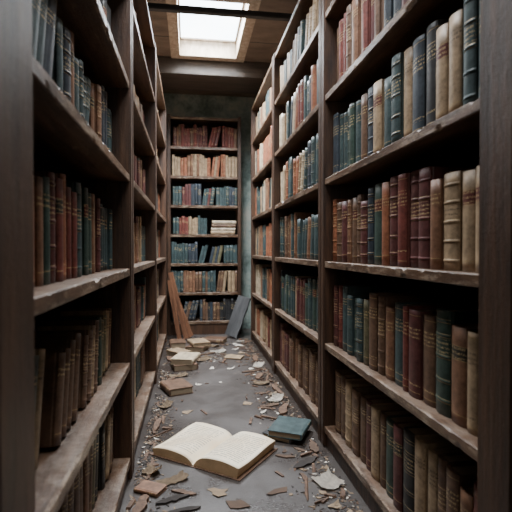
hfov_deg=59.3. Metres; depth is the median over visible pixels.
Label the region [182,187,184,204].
book
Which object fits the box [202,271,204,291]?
book
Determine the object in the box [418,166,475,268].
book
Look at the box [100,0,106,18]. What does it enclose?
book
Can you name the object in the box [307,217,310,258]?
book
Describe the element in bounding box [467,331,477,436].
book
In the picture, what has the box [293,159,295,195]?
book
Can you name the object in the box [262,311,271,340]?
book
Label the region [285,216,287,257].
book
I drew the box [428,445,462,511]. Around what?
book
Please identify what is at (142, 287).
book
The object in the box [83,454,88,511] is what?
book
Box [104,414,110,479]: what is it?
book
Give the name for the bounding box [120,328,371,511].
floor
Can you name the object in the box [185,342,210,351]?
book
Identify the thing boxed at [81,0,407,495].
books
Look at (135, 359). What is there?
book
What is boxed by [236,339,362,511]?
debris
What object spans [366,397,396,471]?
book
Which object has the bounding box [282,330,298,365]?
book
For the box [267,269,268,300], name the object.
book
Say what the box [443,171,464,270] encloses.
book
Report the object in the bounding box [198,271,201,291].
book
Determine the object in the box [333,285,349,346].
book
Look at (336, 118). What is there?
book
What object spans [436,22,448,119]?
book
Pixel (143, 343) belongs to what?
book
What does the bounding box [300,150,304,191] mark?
book
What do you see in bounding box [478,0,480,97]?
book
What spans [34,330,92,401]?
book
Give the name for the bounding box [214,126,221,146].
book
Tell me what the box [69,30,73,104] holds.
book
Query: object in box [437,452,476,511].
book
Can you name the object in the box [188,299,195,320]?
book
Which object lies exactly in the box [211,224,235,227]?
book
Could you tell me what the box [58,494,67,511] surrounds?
book
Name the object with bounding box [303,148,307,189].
book
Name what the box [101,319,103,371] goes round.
book
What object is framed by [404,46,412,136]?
book
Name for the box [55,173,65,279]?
book
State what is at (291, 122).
book
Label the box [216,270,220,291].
book
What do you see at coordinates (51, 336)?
book
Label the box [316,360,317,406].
book
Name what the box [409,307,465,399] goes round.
book
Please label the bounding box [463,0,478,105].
book
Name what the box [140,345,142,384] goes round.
book
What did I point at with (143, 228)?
book
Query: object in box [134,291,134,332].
book
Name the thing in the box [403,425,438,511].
book
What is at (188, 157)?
book
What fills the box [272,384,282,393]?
board
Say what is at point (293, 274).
book
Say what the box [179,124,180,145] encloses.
book
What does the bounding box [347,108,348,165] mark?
book
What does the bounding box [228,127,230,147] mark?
book
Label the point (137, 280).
book
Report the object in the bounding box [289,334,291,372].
book
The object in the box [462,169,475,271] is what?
book
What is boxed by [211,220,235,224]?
book
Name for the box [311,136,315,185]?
book
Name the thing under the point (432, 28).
book
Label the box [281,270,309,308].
book
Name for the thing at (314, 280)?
book
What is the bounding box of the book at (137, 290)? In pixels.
[136,289,139,325]
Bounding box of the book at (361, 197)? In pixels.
[357,194,367,262]
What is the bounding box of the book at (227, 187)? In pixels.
[226,186,228,205]
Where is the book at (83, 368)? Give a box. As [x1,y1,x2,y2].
[77,335,88,407]
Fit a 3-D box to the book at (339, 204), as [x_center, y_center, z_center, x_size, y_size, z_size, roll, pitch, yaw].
[0.377,-0.086,1.639,0.165,0.214,0.060,0,1,-8]
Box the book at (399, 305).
[395,302,461,386]
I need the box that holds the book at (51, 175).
[33,171,55,282]
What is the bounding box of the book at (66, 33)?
[63,26,71,101]
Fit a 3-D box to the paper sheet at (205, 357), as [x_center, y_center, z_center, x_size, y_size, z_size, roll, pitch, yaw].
[-0.365,0.698,3.069,0.120,0.020,0.091,-1,1,-43]
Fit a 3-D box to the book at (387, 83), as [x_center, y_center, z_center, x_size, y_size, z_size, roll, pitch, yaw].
[0.433,-0.387,1.247,0.153,0.200,0.053,0,1,-8]
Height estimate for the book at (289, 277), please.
0.214 m
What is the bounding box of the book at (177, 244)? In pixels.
[177,244,178,262]
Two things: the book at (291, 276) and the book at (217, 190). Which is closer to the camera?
the book at (291, 276)
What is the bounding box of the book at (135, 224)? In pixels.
[134,223,137,262]
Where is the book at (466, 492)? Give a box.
[460,485,473,511]
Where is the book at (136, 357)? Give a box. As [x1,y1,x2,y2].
[136,357,136,396]
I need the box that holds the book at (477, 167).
[475,166,478,272]
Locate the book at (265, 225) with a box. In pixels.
[264,224,268,255]
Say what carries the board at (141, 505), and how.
on the floor
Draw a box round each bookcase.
[0,0,132,511]
[132,0,156,471]
[156,55,166,370]
[167,114,240,335]
[251,57,272,370]
[273,0,321,440]
[321,0,511,511]
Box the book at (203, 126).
[202,125,204,146]
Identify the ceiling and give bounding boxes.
[147,0,297,97]
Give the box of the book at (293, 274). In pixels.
[286,274,313,313]
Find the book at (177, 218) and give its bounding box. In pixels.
[176,217,178,233]
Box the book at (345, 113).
[344,111,347,168]
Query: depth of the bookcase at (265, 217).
3.51 m
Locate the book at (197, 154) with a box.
[197,154,198,175]
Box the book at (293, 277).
[293,277,294,317]
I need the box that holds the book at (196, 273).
[195,272,197,291]
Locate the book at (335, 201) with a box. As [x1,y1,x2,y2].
[333,199,352,261]
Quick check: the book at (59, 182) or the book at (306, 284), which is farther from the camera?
the book at (306, 284)
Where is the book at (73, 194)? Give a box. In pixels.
[71,192,76,277]
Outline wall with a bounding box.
[163,93,255,328]
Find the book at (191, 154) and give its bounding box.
[191,154,192,175]
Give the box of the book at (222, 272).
[219,270,223,291]
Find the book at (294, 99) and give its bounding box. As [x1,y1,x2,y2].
[292,92,295,132]
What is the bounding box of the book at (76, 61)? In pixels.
[74,57,78,111]
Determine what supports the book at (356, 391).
on the bookcase at (479, 132)
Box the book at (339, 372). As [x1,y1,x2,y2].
[335,369,355,434]
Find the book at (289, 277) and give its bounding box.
[288,275,316,315]
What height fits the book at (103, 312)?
0.182 m
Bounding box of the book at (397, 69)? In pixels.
[391,52,403,143]
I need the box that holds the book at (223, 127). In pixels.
[221,126,224,147]
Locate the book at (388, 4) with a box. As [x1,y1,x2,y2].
[384,0,393,26]
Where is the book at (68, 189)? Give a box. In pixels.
[66,187,71,278]
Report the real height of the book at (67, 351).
0.171 m
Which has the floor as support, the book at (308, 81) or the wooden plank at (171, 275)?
the wooden plank at (171, 275)
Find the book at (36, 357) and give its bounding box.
[34,355,38,408]
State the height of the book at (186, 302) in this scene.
0.172 m
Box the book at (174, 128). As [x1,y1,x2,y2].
[173,127,176,145]
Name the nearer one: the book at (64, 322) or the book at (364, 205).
the book at (64, 322)
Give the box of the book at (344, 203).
[342,201,347,261]
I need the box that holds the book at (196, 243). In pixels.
[195,242,197,262]
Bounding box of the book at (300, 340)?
[298,338,315,342]
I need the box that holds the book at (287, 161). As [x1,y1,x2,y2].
[286,161,287,198]
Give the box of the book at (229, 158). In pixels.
[228,157,230,176]
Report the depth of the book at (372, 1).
1.33 m
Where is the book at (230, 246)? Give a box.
[229,245,232,262]
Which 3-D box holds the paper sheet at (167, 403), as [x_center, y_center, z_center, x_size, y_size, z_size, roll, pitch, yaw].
[-0.433,0.709,2.149,0.061,0.023,0.082,0,1,32]
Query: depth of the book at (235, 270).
4.04 m
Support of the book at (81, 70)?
on the bookcase at (41, 129)
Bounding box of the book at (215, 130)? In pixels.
[211,127,217,146]
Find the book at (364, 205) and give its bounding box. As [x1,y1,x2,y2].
[360,201,367,263]
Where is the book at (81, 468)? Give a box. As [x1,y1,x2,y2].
[80,464,82,511]
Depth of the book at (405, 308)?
1.12 m
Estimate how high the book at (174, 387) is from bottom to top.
0.036 m
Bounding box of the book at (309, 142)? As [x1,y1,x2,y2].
[307,140,310,187]
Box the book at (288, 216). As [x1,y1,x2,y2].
[288,216,289,257]
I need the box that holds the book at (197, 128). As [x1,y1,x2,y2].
[197,128,198,146]
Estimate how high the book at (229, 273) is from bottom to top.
0.188 m
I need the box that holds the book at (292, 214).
[291,213,293,257]
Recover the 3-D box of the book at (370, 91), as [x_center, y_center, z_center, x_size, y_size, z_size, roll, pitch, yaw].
[0.422,-0.397,1.366,0.166,0.216,0.059,0,1,-8]
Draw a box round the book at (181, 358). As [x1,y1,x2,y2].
[171,352,199,364]
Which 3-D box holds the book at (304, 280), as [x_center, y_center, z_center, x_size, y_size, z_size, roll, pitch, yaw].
[0.306,0.217,2.157,0.164,0.215,0.049,0,1,-8]
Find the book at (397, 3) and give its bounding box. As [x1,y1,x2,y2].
[394,0,401,15]
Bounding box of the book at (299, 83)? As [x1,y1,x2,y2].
[298,83,299,125]
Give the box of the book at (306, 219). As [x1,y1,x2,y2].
[304,218,307,258]
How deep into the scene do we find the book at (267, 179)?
3.13 m
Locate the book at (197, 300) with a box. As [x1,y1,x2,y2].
[191,299,198,320]
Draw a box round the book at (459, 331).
[451,324,477,428]
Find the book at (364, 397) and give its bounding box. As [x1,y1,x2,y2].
[361,393,388,463]
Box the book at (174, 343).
[169,339,185,347]
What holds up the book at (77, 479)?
on the bookcase at (41, 129)
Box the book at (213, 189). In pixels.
[209,188,214,204]
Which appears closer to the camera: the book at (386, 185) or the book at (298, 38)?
the book at (386, 185)
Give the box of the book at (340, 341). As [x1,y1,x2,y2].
[338,285,356,348]
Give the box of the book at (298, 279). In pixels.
[296,278,299,320]
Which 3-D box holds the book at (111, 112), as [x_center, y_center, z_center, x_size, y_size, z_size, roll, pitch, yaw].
[-0.528,-0.359,1.416,0.144,0.190,0.030,0,1,-8]
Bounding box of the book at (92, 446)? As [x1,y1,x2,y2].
[89,442,93,511]
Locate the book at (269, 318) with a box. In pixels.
[268,317,271,347]
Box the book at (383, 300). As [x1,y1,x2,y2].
[378,295,438,375]
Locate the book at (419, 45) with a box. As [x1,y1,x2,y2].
[412,33,426,132]
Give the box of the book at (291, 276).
[291,276,294,316]
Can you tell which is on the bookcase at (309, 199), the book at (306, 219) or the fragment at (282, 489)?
the book at (306, 219)
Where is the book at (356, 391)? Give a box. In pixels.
[352,386,382,456]
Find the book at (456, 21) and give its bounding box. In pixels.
[449,9,463,112]
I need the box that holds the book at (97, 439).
[95,429,98,500]
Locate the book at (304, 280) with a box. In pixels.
[303,279,307,324]
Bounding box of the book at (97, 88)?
[94,84,101,139]
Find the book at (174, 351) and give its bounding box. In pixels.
[167,348,191,355]
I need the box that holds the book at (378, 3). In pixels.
[374,0,381,38]
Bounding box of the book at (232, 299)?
[230,297,233,314]
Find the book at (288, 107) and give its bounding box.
[286,101,290,139]
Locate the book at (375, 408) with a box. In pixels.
[371,403,404,481]
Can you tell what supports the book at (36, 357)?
on the bookcase at (41, 129)
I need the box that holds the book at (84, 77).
[83,75,86,118]
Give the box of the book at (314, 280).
[313,279,317,330]
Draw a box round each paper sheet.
[142,464,161,474]
[155,470,188,484]
[157,399,172,407]
[169,372,187,376]
[197,354,211,360]
[210,348,225,352]
[253,362,263,366]
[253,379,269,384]
[267,392,283,401]
[311,468,343,488]
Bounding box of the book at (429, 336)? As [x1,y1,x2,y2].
[423,314,435,407]
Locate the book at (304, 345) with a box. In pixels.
[303,344,317,390]
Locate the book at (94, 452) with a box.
[92,436,96,507]
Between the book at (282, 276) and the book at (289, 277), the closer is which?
the book at (289, 277)
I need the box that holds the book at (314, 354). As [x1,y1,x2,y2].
[311,351,317,403]
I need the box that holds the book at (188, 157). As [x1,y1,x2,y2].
[187,155,190,175]
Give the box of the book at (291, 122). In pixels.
[290,96,293,134]
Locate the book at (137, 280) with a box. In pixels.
[134,277,145,315]
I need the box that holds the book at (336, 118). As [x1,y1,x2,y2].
[333,112,342,173]
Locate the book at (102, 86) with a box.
[100,85,104,143]
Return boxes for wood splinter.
[125,499,135,509]
[147,428,172,439]
[257,407,275,408]
[260,415,276,419]
[300,451,311,456]
[304,474,308,500]
[312,463,315,472]
[324,493,336,497]
[340,488,344,498]
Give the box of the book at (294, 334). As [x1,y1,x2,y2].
[292,332,305,377]
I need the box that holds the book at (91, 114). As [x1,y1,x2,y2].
[89,83,93,129]
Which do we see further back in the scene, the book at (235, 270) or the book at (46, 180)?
the book at (235, 270)
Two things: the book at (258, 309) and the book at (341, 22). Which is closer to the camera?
the book at (341, 22)
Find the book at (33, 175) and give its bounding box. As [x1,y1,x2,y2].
[33,175,34,287]
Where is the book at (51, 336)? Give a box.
[34,333,80,421]
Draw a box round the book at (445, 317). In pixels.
[436,307,478,417]
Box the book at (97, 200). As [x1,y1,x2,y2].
[95,198,100,271]
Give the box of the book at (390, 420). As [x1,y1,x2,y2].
[386,415,420,499]
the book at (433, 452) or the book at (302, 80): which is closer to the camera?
the book at (433, 452)
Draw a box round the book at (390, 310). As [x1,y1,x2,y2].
[386,306,394,380]
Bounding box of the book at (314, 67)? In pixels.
[311,64,316,110]
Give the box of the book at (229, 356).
[224,354,244,359]
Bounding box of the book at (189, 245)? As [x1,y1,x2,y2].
[188,244,190,262]
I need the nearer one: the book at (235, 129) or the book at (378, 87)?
the book at (378, 87)
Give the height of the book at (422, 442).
0.224 m
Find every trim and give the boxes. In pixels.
[147,2,291,20]
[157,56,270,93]
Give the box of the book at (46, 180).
[40,176,49,284]
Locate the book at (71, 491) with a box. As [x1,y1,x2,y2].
[68,482,73,511]
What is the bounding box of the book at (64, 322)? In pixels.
[41,320,98,390]
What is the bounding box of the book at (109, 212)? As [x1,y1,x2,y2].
[107,210,112,268]
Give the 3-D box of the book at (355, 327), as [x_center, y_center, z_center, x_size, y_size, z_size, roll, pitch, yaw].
[0.400,0.237,1.492,0.149,0.194,0.041,0,1,-8]
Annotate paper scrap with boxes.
[207,487,227,496]
[328,499,341,508]
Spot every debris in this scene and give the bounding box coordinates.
[126,364,182,511]
[164,342,225,363]
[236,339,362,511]
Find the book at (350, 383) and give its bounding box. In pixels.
[345,378,373,448]
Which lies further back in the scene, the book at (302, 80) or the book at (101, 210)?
the book at (302, 80)
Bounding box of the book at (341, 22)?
[339,18,343,78]
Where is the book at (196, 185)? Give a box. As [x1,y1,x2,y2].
[195,184,197,204]
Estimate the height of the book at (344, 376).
0.223 m
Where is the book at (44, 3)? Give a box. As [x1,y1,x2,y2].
[36,0,47,66]
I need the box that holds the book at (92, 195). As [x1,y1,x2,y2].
[91,193,94,272]
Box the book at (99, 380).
[46,317,101,385]
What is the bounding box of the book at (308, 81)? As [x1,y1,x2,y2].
[307,81,308,115]
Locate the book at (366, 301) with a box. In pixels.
[364,299,368,365]
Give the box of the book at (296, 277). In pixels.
[295,276,317,318]
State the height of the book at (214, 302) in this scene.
0.161 m
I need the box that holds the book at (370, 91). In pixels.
[367,86,372,155]
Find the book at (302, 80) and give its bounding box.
[300,79,303,123]
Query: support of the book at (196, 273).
on the bookcase at (211, 212)
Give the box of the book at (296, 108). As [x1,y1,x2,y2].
[295,88,297,129]
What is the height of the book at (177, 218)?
0.150 m
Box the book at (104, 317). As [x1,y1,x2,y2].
[56,315,106,373]
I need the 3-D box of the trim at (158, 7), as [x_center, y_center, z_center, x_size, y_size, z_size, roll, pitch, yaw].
[-0.218,-1.384,2.552,1.258,0.030,0.040,0,1,-8]
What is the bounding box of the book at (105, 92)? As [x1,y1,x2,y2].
[104,90,106,145]
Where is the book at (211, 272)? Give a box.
[210,270,212,291]
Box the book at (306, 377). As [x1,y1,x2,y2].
[304,347,317,394]
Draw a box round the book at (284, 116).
[283,114,285,142]
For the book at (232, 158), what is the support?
on the bookcase at (211, 212)
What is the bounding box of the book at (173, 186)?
[173,186,174,204]
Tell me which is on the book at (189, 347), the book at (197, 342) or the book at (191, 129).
the book at (197, 342)
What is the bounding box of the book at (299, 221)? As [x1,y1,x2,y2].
[297,219,304,258]
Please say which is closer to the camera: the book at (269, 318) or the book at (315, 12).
the book at (315, 12)
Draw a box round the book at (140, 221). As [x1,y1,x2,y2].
[138,216,141,261]
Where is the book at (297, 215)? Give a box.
[294,212,317,257]
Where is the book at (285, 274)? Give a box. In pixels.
[285,274,292,312]
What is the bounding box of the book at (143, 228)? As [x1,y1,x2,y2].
[143,228,143,260]
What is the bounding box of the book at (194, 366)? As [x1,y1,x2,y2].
[170,358,197,371]
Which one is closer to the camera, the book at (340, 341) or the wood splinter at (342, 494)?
the wood splinter at (342, 494)
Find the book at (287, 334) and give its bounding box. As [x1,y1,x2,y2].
[286,333,291,371]
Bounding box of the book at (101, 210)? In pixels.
[100,204,102,270]
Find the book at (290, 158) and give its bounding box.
[289,157,295,197]
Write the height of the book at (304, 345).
0.211 m
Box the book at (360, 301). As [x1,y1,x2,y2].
[356,298,368,362]
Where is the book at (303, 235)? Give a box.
[302,220,304,258]
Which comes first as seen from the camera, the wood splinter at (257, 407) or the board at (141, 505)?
the board at (141, 505)
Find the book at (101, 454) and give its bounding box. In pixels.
[97,422,104,490]
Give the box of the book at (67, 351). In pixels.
[45,348,70,436]
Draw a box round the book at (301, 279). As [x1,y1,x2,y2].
[300,277,317,322]
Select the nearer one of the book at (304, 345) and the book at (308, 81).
the book at (308, 81)
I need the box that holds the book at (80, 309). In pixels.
[64,308,111,366]
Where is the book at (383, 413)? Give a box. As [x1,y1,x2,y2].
[380,409,412,488]
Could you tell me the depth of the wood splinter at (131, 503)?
1.31 m
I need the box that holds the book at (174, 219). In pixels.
[173,218,175,233]
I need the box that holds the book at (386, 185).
[382,182,389,265]
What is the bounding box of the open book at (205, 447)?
[150,422,277,481]
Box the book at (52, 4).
[43,0,56,77]
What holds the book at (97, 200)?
on the bookcase at (41, 129)
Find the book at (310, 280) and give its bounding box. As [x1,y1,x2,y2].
[308,278,317,328]
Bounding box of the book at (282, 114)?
[281,113,285,144]
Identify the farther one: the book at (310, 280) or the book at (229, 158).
the book at (229, 158)
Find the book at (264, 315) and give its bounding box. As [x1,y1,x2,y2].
[264,315,267,342]
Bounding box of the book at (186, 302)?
[183,300,188,313]
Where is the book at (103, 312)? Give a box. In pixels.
[60,310,108,369]
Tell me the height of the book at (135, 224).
0.181 m
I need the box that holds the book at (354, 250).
[352,197,356,262]
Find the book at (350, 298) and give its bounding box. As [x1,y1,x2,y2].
[347,295,368,355]
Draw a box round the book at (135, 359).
[134,359,135,398]
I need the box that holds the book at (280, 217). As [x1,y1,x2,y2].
[280,217,281,256]
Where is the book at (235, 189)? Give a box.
[234,188,236,205]
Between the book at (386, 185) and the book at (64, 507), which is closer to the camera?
the book at (64, 507)
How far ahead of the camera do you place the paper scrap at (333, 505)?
1.32 m
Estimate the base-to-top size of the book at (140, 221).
0.226 m
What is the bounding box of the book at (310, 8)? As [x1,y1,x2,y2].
[308,6,312,41]
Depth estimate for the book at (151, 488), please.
1.39 m
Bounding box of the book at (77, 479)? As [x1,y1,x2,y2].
[74,470,79,511]
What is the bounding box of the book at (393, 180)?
[390,176,397,265]
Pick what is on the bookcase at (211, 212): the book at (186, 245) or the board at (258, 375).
the book at (186, 245)
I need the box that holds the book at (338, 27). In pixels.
[337,27,338,80]
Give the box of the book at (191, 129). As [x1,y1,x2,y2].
[190,128,192,146]
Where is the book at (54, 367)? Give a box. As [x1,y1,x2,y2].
[39,353,65,447]
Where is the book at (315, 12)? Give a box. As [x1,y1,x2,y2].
[311,0,318,36]
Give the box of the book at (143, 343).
[142,343,143,381]
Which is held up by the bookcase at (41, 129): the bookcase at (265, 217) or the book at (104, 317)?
the book at (104, 317)
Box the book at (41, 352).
[34,349,45,469]
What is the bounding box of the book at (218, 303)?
[216,301,219,319]
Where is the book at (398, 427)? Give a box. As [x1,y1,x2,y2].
[393,421,426,511]
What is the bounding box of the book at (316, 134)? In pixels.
[316,134,317,182]
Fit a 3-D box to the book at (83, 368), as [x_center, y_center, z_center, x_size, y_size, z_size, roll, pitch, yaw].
[-0.461,0.268,1.040,0.138,0.166,0.063,0,1,-8]
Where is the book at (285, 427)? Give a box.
[267,415,311,440]
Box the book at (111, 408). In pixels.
[108,407,112,471]
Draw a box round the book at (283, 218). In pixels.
[282,217,284,256]
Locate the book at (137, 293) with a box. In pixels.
[136,292,138,326]
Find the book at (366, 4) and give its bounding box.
[362,0,370,51]
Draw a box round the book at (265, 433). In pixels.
[262,428,294,443]
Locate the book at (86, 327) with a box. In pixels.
[37,325,95,395]
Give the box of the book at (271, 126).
[270,126,271,156]
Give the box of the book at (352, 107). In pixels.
[349,103,355,165]
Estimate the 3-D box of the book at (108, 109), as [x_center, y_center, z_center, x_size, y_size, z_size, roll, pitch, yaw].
[-0.519,-0.357,1.380,0.144,0.187,0.042,0,1,-8]
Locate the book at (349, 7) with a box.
[346,4,351,71]
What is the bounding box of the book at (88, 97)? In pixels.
[85,76,90,123]
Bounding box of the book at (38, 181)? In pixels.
[34,176,42,286]
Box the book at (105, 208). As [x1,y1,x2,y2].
[105,208,106,269]
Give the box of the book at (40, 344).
[34,340,75,428]
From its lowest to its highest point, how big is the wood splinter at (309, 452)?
0.008 m
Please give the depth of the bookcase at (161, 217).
3.60 m
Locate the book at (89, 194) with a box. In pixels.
[88,193,91,273]
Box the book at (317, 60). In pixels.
[317,60,317,103]
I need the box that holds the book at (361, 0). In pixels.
[361,0,361,53]
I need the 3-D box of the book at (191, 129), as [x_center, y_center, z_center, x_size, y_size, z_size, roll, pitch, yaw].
[-0.576,-1.046,4.029,0.030,0.164,0.124,0,1,-8]
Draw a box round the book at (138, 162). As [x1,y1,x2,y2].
[137,160,139,186]
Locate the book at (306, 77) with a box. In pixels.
[304,75,310,118]
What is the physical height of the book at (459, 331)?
0.198 m
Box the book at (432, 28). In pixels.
[426,19,448,124]
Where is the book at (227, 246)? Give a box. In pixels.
[226,245,228,262]
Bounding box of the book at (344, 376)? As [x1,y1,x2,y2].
[341,373,362,439]
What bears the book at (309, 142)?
on the bookcase at (309, 199)
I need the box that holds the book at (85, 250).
[81,187,88,274]
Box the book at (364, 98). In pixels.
[361,93,367,159]
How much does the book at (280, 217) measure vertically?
0.238 m
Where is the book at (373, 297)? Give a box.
[369,292,429,370]
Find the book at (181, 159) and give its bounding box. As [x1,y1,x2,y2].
[180,158,183,175]
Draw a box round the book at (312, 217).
[310,214,317,259]
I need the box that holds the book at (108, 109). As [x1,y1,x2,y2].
[107,108,110,150]
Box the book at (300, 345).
[298,343,316,387]
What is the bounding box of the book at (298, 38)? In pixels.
[296,26,300,62]
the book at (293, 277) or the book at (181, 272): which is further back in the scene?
the book at (181, 272)
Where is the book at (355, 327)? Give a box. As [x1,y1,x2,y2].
[354,298,356,356]
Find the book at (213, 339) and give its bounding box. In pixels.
[205,336,226,343]
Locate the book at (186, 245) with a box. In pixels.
[185,244,187,262]
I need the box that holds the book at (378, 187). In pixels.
[374,183,381,264]
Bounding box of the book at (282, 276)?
[282,276,284,310]
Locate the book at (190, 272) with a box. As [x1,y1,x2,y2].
[189,271,192,291]
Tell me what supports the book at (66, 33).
on the bookcase at (41, 129)
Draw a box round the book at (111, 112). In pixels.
[111,112,111,152]
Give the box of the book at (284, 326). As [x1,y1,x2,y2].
[281,322,297,363]
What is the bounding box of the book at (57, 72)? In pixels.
[52,16,62,91]
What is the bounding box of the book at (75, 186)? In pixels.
[66,182,81,276]
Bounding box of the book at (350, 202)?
[347,200,352,262]
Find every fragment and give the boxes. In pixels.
[226,500,250,508]
[266,486,286,494]
[293,447,307,451]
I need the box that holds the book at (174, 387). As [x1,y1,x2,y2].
[160,378,193,396]
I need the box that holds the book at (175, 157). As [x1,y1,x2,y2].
[175,157,176,175]
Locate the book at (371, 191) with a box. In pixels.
[367,187,374,263]
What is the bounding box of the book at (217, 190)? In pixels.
[215,188,219,205]
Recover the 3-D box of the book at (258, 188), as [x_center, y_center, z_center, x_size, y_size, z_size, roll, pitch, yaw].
[0.092,-0.436,3.619,0.173,0.234,0.061,0,1,-8]
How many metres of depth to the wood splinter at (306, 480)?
1.41 m
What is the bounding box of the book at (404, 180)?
[398,173,410,266]
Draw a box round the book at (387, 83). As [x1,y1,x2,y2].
[384,76,390,146]
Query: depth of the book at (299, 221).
2.21 m
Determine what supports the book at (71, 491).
on the bookcase at (41, 129)
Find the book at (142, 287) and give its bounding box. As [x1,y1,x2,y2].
[140,286,143,319]
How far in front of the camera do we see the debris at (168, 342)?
3.17 m
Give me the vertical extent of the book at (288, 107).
0.227 m
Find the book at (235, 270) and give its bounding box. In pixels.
[235,270,236,291]
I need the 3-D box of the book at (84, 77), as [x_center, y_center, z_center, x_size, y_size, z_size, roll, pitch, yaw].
[-0.478,-0.348,1.072,0.138,0.177,0.066,0,1,-8]
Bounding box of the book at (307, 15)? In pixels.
[305,13,308,46]
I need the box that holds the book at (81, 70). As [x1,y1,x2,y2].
[78,59,83,117]
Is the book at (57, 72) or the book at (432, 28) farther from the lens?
the book at (432, 28)
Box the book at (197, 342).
[187,338,209,346]
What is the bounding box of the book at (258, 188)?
[257,187,260,214]
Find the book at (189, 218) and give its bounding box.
[188,217,191,233]
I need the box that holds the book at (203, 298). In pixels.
[202,297,204,320]
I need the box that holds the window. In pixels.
[166,0,260,62]
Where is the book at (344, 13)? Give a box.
[344,13,345,72]
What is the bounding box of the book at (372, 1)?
[371,0,374,41]
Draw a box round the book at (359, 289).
[343,285,393,351]
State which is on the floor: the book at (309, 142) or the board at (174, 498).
the board at (174, 498)
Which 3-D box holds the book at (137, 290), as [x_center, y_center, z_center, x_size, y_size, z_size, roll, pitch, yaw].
[-0.626,0.248,2.154,0.137,0.176,0.068,0,1,-8]
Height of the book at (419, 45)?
0.231 m
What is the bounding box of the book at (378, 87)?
[373,79,384,152]
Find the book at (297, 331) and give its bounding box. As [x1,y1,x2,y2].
[284,331,300,368]
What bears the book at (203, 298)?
on the bookcase at (211, 212)
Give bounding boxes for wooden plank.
[167,280,181,338]
[168,272,188,338]
[180,301,192,337]
[225,295,250,338]
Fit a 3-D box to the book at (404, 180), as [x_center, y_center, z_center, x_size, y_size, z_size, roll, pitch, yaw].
[0.450,-0.090,1.155,0.173,0.234,0.050,0,1,-8]
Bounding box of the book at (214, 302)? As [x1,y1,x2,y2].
[212,301,216,320]
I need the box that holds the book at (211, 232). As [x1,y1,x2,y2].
[210,231,234,234]
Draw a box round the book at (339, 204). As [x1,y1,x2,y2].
[337,202,341,261]
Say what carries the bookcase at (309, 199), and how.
on the floor
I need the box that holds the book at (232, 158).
[231,157,234,176]
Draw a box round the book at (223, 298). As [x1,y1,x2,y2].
[222,297,225,319]
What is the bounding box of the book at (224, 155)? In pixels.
[223,154,225,176]
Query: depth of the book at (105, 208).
1.35 m
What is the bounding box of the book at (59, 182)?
[55,177,63,281]
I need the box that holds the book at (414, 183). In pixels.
[410,170,418,267]
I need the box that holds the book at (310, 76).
[309,76,310,112]
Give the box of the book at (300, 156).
[298,153,301,192]
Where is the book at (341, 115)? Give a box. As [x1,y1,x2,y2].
[340,113,343,170]
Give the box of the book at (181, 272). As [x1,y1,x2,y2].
[180,270,182,291]
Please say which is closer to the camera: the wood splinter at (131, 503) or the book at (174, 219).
the wood splinter at (131, 503)
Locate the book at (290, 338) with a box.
[290,338,291,375]
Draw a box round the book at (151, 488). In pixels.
[133,480,166,496]
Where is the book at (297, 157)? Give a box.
[296,156,298,193]
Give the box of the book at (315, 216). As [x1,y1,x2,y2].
[314,215,317,259]
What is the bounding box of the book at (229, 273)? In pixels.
[227,270,231,291]
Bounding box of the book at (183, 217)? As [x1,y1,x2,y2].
[182,216,184,233]
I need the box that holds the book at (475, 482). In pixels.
[473,481,476,511]
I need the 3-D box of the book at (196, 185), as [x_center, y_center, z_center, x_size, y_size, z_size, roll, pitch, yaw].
[-0.540,-0.545,4.053,0.024,0.191,0.143,0,1,-8]
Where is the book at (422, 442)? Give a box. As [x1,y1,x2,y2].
[415,434,453,511]
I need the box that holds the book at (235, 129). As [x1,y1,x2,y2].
[234,128,236,147]
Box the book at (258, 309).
[258,309,270,334]
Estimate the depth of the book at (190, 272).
3.99 m
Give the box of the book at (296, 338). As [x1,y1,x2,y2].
[295,336,308,380]
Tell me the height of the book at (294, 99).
0.234 m
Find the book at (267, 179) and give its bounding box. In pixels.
[266,178,269,209]
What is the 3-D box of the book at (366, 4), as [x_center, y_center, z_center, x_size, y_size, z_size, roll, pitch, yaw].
[0.414,-0.722,1.393,0.173,0.235,0.043,0,1,-8]
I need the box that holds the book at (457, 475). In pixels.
[446,463,476,511]
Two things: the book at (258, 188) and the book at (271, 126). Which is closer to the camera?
the book at (271, 126)
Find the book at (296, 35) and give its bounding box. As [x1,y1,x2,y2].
[294,33,297,66]
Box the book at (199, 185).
[198,184,200,204]
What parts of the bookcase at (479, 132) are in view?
panel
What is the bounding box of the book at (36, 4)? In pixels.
[32,0,40,58]
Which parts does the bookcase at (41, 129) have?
panel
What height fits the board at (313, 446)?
0.008 m
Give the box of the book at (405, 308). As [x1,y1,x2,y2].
[403,305,466,391]
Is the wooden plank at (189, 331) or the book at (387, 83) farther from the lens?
the wooden plank at (189, 331)
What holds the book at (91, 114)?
on the bookcase at (41, 129)
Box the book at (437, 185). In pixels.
[430,179,443,269]
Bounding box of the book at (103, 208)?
[102,207,104,269]
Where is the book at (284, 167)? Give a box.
[283,165,285,200]
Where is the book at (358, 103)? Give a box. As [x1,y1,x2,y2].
[356,100,360,161]
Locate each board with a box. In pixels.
[132,494,148,511]
[153,418,161,431]
[155,494,189,505]
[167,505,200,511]
[171,489,196,495]
[200,352,215,355]
[242,369,260,372]
[252,355,257,361]
[255,373,262,379]
[261,403,278,406]
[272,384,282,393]
[275,454,294,457]
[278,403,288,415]
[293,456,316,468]
[309,441,318,453]
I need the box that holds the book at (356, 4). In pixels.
[352,0,360,63]
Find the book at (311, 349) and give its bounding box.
[309,348,317,397]
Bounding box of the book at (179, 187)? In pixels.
[178,186,181,204]
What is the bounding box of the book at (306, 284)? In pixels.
[305,283,307,326]
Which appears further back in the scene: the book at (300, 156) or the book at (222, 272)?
the book at (222, 272)
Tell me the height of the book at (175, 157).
0.170 m
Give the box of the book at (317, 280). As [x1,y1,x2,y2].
[317,280,317,332]
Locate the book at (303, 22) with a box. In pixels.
[299,19,305,57]

